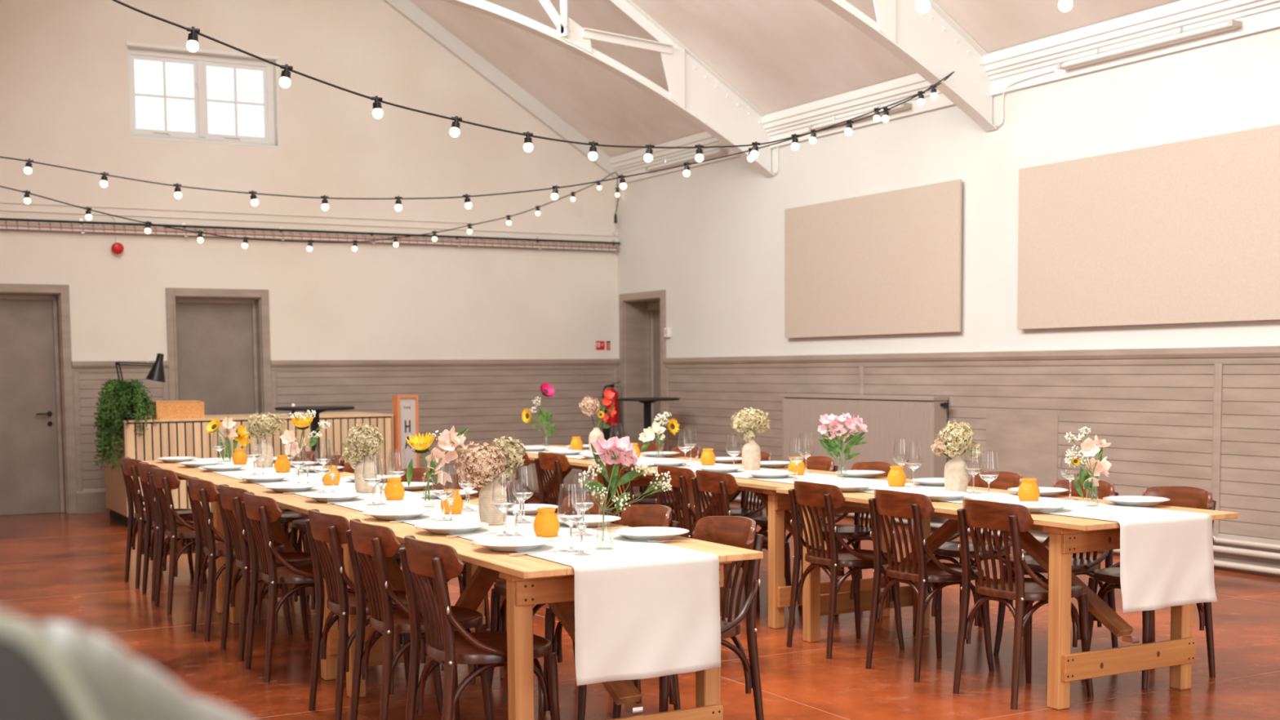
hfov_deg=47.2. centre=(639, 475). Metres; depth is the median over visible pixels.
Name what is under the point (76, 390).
trim
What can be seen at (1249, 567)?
pipe
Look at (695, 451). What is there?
bentwood chair
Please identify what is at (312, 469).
dinner plate
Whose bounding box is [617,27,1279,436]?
wall
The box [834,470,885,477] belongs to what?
dinner plate
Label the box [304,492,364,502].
dinner plate
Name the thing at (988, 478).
wine glass
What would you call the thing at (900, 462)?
wine glass
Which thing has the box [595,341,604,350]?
safety sign
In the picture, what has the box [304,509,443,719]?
bentwood chair
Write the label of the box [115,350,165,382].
desk lamp
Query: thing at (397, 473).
wine glass
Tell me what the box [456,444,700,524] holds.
trestle table
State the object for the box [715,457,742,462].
dinner plate
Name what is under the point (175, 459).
dinner plate
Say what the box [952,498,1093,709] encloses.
bentwood chair
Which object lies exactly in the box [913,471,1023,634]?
bentwood chair
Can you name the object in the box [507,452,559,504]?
bentwood chair
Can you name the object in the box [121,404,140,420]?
pot
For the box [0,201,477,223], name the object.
conduit
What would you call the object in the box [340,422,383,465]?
hydrangea
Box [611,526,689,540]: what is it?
dinner plate
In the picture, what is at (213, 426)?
flower
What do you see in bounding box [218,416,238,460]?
gladiolus
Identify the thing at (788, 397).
grille
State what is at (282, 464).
candle jar
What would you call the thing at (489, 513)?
vase
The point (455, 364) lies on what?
trim
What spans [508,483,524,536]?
champagne flute
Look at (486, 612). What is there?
bentwood chair
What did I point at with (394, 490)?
candle jar
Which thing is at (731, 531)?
bentwood chair
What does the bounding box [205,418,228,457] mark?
sunflower
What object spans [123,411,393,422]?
countertop
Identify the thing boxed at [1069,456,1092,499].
daisy
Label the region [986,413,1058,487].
trim
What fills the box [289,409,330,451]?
flower
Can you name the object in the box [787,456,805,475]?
candle jar
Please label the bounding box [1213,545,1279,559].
pipe
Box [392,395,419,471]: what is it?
letter sign
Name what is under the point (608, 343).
safety sign
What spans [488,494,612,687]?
bentwood chair
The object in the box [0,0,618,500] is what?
wall
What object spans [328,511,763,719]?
trestle table
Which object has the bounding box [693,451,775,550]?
bentwood chair
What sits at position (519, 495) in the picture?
bowl
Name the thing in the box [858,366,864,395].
trim
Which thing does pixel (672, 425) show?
flower
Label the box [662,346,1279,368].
trim
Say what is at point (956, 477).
vase
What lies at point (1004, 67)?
trim
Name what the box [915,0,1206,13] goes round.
festoon lights
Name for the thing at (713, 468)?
dinner plate
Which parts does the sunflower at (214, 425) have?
stem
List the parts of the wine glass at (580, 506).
stem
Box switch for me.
[664,327,671,337]
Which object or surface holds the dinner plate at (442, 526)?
on the table runner at (644, 609)
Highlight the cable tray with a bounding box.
[0,217,620,253]
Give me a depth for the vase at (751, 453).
8.91 m
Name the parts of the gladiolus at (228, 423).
stem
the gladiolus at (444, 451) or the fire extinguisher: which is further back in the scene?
the fire extinguisher
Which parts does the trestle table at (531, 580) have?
leg, leg, leg, leg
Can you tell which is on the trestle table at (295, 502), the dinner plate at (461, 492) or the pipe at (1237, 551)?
the dinner plate at (461, 492)
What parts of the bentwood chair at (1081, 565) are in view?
leg, seat, rail, leg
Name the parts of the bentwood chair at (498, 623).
leg, seat, leg, rail, leg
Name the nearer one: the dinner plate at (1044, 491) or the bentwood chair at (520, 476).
the dinner plate at (1044, 491)
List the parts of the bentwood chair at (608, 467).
leg, rail, leg, seat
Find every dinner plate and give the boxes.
[155,456,198,462]
[177,461,222,466]
[200,464,246,471]
[238,474,290,482]
[262,483,319,492]
[273,457,293,462]
[289,461,318,467]
[298,466,344,472]
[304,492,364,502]
[343,475,393,481]
[362,508,431,519]
[383,481,434,490]
[414,520,488,533]
[419,489,478,498]
[471,536,554,551]
[506,503,559,515]
[522,446,550,451]
[546,449,585,455]
[557,514,621,527]
[565,444,589,449]
[578,453,594,458]
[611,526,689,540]
[640,451,680,457]
[644,460,688,466]
[696,466,743,472]
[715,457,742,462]
[745,471,795,478]
[760,461,790,467]
[822,482,875,491]
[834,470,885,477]
[909,490,971,500]
[911,477,945,486]
[1006,501,1071,512]
[1007,486,1068,496]
[1102,495,1170,506]
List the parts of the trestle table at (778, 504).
leg, leg, leg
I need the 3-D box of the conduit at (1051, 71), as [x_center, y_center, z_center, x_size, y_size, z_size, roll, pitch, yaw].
[2.986,-2.957,11.571,0.037,0.336,0.780,-3,5,-27]
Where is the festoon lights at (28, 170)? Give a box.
[0,74,951,211]
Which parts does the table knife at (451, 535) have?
handle, blade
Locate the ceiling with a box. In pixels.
[408,0,1181,157]
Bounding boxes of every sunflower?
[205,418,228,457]
[291,415,313,462]
[405,432,438,500]
[521,407,546,436]
[657,417,679,453]
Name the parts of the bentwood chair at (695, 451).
seat, leg, rail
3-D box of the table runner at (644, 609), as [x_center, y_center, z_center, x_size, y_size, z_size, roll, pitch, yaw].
[-1.557,0.269,7.685,0.546,0.379,6.701,-3,5,-29]
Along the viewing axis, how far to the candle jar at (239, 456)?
9.82 m
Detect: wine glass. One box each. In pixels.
[212,431,226,464]
[246,439,262,475]
[289,442,306,483]
[313,448,332,493]
[315,440,331,480]
[362,456,382,505]
[387,449,406,496]
[432,464,454,521]
[457,475,478,511]
[492,474,516,536]
[511,467,534,524]
[557,484,584,552]
[571,475,595,536]
[678,430,692,466]
[683,426,697,462]
[726,435,741,471]
[788,437,804,479]
[798,433,813,473]
[893,439,910,482]
[904,441,922,487]
[964,448,982,494]
[978,453,999,502]
[1060,453,1080,500]
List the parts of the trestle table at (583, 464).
leg, leg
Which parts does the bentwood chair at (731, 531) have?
leg, leg, rail, seat, leg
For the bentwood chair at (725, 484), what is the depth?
8.00 m
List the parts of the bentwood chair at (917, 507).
leg, rail, leg, seat, leg, leg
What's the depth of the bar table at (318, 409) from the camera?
13.15 m
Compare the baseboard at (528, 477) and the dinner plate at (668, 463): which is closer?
the dinner plate at (668, 463)
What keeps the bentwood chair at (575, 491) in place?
on the floor at (1246, 632)
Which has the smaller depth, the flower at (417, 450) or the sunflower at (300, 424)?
the flower at (417, 450)
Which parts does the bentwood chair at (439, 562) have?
leg, rail, leg, seat, leg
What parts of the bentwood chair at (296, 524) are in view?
leg, seat, leg, rail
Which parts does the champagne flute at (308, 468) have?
stem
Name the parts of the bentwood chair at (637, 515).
leg, leg, leg, rail, leg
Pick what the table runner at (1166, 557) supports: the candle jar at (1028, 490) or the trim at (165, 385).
the candle jar at (1028, 490)
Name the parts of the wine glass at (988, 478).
stem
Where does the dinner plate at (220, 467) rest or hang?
on the table runner at (644, 609)
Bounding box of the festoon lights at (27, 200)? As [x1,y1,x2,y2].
[0,172,619,251]
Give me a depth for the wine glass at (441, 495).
6.06 m
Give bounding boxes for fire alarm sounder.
[111,215,124,253]
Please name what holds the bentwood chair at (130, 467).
on the floor at (1246, 632)
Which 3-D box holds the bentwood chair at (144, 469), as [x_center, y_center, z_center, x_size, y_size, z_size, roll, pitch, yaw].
[-2.898,0.337,9.253,0.485,0.851,0.453,-3,5,-28]
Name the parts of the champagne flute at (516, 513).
stem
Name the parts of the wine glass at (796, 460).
stem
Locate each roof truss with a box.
[442,0,774,177]
[815,0,996,131]
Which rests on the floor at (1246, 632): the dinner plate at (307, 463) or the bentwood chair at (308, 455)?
the bentwood chair at (308, 455)
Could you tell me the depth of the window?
15.18 m
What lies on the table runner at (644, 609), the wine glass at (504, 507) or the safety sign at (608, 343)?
the wine glass at (504, 507)
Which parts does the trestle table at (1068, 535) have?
leg, leg, leg, leg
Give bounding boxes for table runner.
[175,457,720,685]
[519,444,1217,613]
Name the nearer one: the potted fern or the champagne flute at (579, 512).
the champagne flute at (579, 512)
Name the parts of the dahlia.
stem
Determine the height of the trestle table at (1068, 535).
0.780 m
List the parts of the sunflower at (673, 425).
stem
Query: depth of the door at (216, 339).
15.47 m
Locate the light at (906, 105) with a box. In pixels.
[808,102,911,130]
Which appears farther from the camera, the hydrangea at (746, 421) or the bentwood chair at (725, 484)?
the hydrangea at (746, 421)
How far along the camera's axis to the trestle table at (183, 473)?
8.94 m
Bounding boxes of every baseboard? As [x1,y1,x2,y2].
[76,487,110,513]
[448,468,591,490]
[667,491,1279,577]
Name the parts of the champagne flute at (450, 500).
stem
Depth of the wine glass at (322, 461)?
8.33 m
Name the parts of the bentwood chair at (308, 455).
seat, leg, rail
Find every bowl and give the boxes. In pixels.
[492,474,516,508]
[511,467,534,498]
[557,484,584,523]
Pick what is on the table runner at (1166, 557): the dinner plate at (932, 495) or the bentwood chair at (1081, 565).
the dinner plate at (932, 495)
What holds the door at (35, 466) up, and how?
in the wall at (64, 101)
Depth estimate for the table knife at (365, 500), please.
6.92 m
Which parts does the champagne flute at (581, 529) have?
stem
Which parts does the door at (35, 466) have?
handle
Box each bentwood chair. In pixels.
[120,457,207,587]
[137,462,213,601]
[150,466,213,614]
[186,476,293,641]
[216,484,315,660]
[240,492,315,682]
[257,450,319,571]
[278,454,344,542]
[290,459,372,602]
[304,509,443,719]
[338,467,432,618]
[345,519,493,719]
[369,474,471,626]
[398,535,560,719]
[419,480,515,628]
[477,444,539,497]
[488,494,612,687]
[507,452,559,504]
[534,452,614,524]
[542,504,680,719]
[564,485,591,497]
[602,462,683,524]
[612,515,764,719]
[615,442,668,515]
[635,445,701,516]
[653,465,748,599]
[690,470,795,622]
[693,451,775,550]
[747,456,838,575]
[786,480,904,658]
[797,461,894,616]
[865,488,994,682]
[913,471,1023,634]
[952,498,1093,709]
[993,479,1118,655]
[1088,485,1216,688]
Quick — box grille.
[780,393,947,400]
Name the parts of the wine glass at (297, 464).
stem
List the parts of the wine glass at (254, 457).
stem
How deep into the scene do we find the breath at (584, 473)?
5.10 m
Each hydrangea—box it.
[243,411,286,439]
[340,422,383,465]
[453,440,506,487]
[488,435,525,484]
[578,395,599,427]
[730,407,770,443]
[930,439,951,459]
[936,419,982,460]
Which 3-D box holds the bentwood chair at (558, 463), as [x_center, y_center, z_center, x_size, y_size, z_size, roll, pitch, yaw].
[-0.448,0.260,10.040,0.485,0.851,0.453,-3,5,-30]
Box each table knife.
[215,470,249,472]
[256,481,287,484]
[283,491,315,493]
[326,500,370,503]
[389,518,438,522]
[445,532,498,537]
[509,549,565,555]
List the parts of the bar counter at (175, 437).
panel, panel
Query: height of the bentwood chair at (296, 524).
0.851 m
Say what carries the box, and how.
on the bar counter at (175, 437)
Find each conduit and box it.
[0,196,617,235]
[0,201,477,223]
[772,130,809,173]
[994,70,1053,126]
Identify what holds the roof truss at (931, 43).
attached to the ceiling
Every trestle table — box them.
[142,457,354,613]
[213,476,485,679]
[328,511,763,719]
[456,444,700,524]
[597,462,911,628]
[776,480,1238,710]
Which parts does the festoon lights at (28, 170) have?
bulb, bulb, bulb, bulb, bulb, bulb, bulb, bulb, bulb, bulb, bulb, bulb, bulb, bulb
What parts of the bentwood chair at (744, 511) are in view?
seat, leg, rail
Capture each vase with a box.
[254,438,273,467]
[354,456,377,493]
[422,476,435,506]
[478,478,507,525]
[588,427,604,453]
[594,506,613,549]
[741,440,760,470]
[943,454,968,492]
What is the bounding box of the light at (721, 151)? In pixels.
[644,148,728,171]
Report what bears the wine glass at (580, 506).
on the table runner at (644, 609)
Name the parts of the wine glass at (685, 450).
stem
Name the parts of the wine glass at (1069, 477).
stem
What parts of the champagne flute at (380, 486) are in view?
stem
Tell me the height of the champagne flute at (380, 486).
0.215 m
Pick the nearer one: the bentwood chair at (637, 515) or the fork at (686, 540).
the fork at (686, 540)
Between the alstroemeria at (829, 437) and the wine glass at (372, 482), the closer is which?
the wine glass at (372, 482)
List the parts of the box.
lid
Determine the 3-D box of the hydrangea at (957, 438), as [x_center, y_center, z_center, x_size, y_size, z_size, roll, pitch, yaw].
[1.586,-0.138,7.237,0.270,0.270,0.168,-2,4,-14]
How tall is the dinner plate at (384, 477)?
0.028 m
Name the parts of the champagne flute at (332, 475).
stem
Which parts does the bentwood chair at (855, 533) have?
leg, leg, seat, leg, rail, leg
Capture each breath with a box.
[426,430,441,476]
[529,396,545,426]
[577,457,671,515]
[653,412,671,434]
[1064,426,1092,475]
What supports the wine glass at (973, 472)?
on the table runner at (1166, 557)
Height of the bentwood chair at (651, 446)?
0.851 m
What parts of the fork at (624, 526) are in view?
handle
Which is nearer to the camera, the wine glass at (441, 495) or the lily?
the wine glass at (441, 495)
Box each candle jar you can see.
[231,448,247,464]
[274,454,290,472]
[321,465,340,485]
[383,477,404,500]
[440,488,463,514]
[533,507,559,537]
[570,436,582,449]
[632,443,640,457]
[700,448,715,465]
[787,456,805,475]
[887,466,906,486]
[1017,478,1039,501]
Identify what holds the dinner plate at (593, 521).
on the trestle table at (531, 580)
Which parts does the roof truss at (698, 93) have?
gusset plate, gusset plate, web plate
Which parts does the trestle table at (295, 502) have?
leg, leg, leg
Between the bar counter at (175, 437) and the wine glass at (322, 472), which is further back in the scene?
the bar counter at (175, 437)
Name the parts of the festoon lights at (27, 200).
bulb, bulb, bulb, bulb, bulb, bulb, bulb, bulb, bulb, bulb, bulb, bulb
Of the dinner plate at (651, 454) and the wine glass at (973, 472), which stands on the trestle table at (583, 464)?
the dinner plate at (651, 454)
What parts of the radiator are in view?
fluted panel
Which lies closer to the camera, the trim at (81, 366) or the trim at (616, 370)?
the trim at (81, 366)
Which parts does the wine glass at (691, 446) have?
stem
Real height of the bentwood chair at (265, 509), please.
0.851 m
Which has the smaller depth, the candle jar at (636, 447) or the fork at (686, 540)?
the fork at (686, 540)
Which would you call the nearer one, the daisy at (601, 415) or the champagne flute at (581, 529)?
the champagne flute at (581, 529)
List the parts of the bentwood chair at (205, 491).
leg, rail, leg, seat, leg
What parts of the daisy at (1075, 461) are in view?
stem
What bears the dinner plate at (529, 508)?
on the trestle table at (531, 580)
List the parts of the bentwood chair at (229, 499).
leg, rail, leg, seat, leg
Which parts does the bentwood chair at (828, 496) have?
leg, rail, leg, seat, leg, leg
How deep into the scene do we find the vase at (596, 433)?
10.89 m
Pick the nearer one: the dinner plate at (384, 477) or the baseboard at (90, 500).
the dinner plate at (384, 477)
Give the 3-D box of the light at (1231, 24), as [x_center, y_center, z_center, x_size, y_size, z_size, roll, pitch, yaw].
[3.574,-3.067,10.400,0.097,0.097,1.580,-3,5,-29]
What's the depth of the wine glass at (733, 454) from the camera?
8.79 m
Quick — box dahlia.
[537,382,555,442]
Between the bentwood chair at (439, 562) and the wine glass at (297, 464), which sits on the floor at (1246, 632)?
the bentwood chair at (439, 562)
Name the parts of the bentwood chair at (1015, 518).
leg, rail, leg, leg, seat, leg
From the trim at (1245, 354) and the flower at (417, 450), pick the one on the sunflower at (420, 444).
the flower at (417, 450)
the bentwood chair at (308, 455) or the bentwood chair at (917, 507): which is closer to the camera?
the bentwood chair at (917, 507)
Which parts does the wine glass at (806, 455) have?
stem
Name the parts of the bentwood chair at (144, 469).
leg, rail, leg, seat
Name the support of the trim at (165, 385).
attached to the wall at (64, 101)
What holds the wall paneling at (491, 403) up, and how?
attached to the wall at (64, 101)
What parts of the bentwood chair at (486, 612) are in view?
leg, seat, leg, rail, leg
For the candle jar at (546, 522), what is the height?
0.106 m
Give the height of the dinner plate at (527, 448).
0.028 m
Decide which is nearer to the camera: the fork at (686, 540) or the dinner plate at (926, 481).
the fork at (686, 540)
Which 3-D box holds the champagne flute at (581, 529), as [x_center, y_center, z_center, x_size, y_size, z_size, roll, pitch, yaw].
[-0.196,0.163,4.925,0.062,0.215,0.062,-3,5,-29]
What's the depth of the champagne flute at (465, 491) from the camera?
6.56 m
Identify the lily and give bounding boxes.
[638,420,665,453]
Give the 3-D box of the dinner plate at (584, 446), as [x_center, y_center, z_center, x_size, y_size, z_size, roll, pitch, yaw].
[-0.441,-0.217,11.441,0.287,0.028,0.287,-3,5,-29]
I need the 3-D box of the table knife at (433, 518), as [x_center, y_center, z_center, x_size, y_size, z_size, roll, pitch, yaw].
[-0.935,0.188,6.080,0.215,0.006,0.017,-3,5,-32]
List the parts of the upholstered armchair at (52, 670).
arm panel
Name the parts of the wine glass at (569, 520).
stem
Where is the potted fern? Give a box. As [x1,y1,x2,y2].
[92,377,162,471]
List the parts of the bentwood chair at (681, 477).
leg, rail, leg, seat, leg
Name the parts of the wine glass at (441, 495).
stem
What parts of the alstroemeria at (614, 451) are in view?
stem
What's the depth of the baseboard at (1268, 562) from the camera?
9.94 m
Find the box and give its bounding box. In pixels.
[151,400,204,419]
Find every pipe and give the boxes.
[667,487,1279,575]
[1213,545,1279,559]
[1214,537,1279,550]
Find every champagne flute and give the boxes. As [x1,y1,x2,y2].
[257,439,268,475]
[302,446,312,484]
[327,453,337,492]
[374,458,387,504]
[443,471,457,520]
[460,480,473,510]
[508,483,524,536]
[513,471,528,521]
[571,481,587,533]
[573,495,591,555]
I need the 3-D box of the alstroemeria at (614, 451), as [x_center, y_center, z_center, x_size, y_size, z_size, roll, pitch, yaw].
[-0.080,0.047,5.073,0.226,0.362,0.071,-2,5,-24]
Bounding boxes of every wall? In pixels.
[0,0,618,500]
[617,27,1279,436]
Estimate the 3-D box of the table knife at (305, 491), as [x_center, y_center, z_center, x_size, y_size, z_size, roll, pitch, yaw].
[-1.727,0.088,7.531,0.215,0.006,0.018,-3,5,-32]
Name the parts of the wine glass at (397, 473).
stem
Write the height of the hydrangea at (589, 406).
0.337 m
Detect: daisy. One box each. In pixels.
[596,410,604,426]
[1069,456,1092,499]
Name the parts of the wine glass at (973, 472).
stem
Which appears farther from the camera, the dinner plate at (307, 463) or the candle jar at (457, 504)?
the dinner plate at (307, 463)
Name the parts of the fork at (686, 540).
handle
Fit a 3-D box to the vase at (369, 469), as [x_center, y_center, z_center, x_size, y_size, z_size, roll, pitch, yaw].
[-1.408,-0.003,7.520,0.119,0.186,0.118,2,5,27]
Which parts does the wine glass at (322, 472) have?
stem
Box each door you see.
[0,283,77,515]
[165,287,271,414]
[618,289,666,449]
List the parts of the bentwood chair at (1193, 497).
leg, seat, leg, leg, rail, leg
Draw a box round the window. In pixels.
[125,41,279,147]
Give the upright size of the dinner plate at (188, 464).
0.028 m
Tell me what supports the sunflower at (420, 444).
in the glass vase at (422, 477)
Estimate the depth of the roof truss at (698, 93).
14.00 m
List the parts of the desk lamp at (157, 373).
arm, arm, arm, arm, lamp shade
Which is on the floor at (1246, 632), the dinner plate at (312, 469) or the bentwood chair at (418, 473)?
the bentwood chair at (418, 473)
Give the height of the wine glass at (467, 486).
0.235 m
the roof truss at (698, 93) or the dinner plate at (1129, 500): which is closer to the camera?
the dinner plate at (1129, 500)
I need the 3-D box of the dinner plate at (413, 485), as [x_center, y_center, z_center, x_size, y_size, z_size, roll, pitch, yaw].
[-1.224,0.061,7.719,0.287,0.028,0.287,-3,5,-29]
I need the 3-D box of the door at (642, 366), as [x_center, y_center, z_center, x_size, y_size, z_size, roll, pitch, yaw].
[0.195,-0.991,17.195,0.410,2.290,1.065,-3,5,-29]
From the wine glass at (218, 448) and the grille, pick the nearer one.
the wine glass at (218, 448)
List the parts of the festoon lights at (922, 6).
bulb, bulb, bulb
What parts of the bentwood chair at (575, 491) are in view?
seat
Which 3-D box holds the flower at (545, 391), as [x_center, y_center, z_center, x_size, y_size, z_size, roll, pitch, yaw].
[-0.769,-0.675,11.908,0.064,0.055,0.042,-3,5,-29]
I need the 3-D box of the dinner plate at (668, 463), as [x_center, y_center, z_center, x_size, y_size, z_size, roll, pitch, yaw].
[0.171,-0.072,9.383,0.287,0.028,0.287,-3,5,-29]
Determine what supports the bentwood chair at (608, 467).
on the floor at (1246, 632)
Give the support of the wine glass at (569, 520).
on the table runner at (644, 609)
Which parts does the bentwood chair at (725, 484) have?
leg, rail, leg, leg, seat, leg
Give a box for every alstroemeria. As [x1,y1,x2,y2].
[225,424,250,457]
[586,435,644,541]
[598,388,616,428]
[817,412,868,473]
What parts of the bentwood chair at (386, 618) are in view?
leg, rail, leg, seat, leg, leg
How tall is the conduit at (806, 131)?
0.335 m
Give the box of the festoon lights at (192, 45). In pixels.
[111,0,954,162]
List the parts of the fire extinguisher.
valve handle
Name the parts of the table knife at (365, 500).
handle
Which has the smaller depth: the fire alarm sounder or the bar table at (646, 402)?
the fire alarm sounder
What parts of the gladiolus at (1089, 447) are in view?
stem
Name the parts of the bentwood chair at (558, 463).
leg, rail, leg, seat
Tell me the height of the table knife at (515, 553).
0.006 m
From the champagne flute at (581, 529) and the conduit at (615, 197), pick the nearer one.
the champagne flute at (581, 529)
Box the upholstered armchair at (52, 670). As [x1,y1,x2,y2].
[0,611,249,719]
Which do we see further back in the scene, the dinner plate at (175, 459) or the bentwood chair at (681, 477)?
the dinner plate at (175, 459)
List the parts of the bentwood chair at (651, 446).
leg, seat, rail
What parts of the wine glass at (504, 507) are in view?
stem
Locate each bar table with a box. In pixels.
[275,405,354,529]
[614,397,679,497]
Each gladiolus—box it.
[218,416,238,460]
[280,429,319,469]
[424,425,469,500]
[1074,435,1111,499]
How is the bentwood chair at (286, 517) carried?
on the floor at (1246, 632)
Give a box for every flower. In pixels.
[211,424,217,429]
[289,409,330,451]
[415,448,428,452]
[542,388,548,394]
[670,423,675,429]
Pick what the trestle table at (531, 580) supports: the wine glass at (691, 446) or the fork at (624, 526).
the fork at (624, 526)
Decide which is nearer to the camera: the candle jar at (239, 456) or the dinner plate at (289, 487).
the dinner plate at (289, 487)
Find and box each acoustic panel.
[784,179,961,337]
[1017,124,1279,329]
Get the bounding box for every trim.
[71,360,168,373]
[71,372,83,491]
[79,372,162,488]
[162,371,169,400]
[270,359,619,371]
[271,370,277,413]
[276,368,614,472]
[382,0,617,177]
[610,0,1279,185]
[614,368,619,424]
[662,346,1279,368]
[664,368,669,450]
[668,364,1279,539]
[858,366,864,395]
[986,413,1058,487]
[1211,363,1222,536]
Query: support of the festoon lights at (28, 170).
hanging from the ceiling
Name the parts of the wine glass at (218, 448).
stem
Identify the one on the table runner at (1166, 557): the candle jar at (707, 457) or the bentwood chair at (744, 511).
the candle jar at (707, 457)
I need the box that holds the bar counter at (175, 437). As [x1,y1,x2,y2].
[104,411,394,527]
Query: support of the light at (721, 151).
attached to the wall at (712, 237)
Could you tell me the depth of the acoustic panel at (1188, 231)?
10.40 m
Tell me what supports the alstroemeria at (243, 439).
in the glass vase
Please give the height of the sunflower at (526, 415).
0.286 m
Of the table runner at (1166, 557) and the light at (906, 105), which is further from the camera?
the light at (906, 105)
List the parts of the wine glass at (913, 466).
stem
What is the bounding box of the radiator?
[780,393,948,528]
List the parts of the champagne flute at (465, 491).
stem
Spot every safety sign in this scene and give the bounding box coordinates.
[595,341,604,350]
[606,340,610,350]
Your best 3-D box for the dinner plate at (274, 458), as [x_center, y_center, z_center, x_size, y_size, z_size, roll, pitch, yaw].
[-2.531,-0.103,10.110,0.287,0.028,0.287,-3,5,-29]
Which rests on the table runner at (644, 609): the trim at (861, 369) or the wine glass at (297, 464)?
the wine glass at (297, 464)
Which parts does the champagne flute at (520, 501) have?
stem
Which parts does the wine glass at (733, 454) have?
stem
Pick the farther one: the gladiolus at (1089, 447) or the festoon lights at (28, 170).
the festoon lights at (28, 170)
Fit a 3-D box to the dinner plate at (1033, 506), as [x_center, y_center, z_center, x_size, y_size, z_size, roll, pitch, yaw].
[1.710,0.140,6.318,0.287,0.028,0.287,-3,5,-29]
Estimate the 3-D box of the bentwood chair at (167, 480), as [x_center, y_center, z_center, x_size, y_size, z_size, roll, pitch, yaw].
[-2.651,0.370,8.760,0.485,0.851,0.453,-3,5,-30]
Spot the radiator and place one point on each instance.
(916, 420)
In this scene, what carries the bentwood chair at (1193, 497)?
on the floor at (1246, 632)
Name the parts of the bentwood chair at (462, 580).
leg, seat, rail, leg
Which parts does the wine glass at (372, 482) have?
stem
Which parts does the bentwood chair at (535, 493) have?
seat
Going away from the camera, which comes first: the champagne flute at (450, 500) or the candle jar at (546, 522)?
the candle jar at (546, 522)
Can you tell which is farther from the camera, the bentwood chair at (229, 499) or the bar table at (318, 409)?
the bar table at (318, 409)
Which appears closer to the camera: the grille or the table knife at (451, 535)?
the table knife at (451, 535)
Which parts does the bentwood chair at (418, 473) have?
leg, rail, leg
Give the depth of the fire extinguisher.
17.33 m
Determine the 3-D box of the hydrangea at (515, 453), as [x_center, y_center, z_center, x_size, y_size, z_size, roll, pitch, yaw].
[-0.547,-0.028,5.993,0.165,0.266,0.148,-2,4,-18]
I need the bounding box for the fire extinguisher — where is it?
[602,381,622,440]
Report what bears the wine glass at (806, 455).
on the table runner at (1166, 557)
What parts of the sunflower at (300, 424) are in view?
stem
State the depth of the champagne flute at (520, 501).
6.06 m
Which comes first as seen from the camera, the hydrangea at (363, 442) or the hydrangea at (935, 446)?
the hydrangea at (935, 446)
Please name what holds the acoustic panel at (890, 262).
attached to the wall at (712, 237)
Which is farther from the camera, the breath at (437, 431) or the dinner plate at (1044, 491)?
the dinner plate at (1044, 491)
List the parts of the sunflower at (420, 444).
stem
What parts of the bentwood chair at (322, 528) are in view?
leg, rail, leg, seat, leg, leg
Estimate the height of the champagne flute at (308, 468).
0.215 m
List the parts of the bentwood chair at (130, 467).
leg, rail, leg, seat, leg, leg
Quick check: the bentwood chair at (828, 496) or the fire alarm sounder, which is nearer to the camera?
the bentwood chair at (828, 496)
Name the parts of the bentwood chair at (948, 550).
leg, leg, seat, leg, rail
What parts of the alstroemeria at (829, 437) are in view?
stem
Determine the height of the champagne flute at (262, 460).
0.215 m
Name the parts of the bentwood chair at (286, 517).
leg, seat, rail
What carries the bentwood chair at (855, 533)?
on the floor at (1246, 632)
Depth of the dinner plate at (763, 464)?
9.16 m
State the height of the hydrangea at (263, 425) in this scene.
0.272 m
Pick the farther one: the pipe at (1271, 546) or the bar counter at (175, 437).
the bar counter at (175, 437)
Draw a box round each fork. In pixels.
[586,525,628,528]
[646,539,697,542]
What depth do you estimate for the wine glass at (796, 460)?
8.12 m
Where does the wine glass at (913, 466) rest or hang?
on the table runner at (1166, 557)
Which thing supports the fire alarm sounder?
attached to the wall at (64, 101)
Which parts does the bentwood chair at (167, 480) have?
leg, rail, leg, seat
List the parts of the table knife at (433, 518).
handle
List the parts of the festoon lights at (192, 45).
bulb, bulb, bulb, bulb, bulb, bulb, bulb, bulb, bulb, bulb, bulb, bulb, bulb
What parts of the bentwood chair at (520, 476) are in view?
leg, rail, seat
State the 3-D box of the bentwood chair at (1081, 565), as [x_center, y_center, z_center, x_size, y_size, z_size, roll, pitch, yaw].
[2.023,0.456,7.079,0.485,0.851,0.453,-3,5,-29]
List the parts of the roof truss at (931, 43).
gusset plate, web plate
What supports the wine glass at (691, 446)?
on the table runner at (1166, 557)
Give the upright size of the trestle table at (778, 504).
0.780 m
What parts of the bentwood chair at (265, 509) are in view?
leg, rail, leg, seat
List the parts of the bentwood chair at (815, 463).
leg, seat, rail, leg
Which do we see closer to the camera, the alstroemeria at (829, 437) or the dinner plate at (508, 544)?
the dinner plate at (508, 544)
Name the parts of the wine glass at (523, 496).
stem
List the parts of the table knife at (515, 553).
handle, blade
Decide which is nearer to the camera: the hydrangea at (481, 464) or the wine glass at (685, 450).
the hydrangea at (481, 464)
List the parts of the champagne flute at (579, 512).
stem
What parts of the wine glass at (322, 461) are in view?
stem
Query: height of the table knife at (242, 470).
0.006 m
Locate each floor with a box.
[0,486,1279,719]
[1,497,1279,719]
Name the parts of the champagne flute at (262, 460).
stem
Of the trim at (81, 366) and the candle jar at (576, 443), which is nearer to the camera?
the candle jar at (576, 443)
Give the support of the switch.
attached to the wall at (712, 237)
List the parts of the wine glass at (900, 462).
stem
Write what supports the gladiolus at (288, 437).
in the glass vase
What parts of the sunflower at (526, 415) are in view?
stem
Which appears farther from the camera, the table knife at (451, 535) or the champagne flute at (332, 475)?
the champagne flute at (332, 475)
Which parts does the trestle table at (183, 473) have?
leg, leg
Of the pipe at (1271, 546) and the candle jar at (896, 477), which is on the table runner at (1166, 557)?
the candle jar at (896, 477)
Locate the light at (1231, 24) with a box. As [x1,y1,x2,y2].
[1057,19,1241,70]

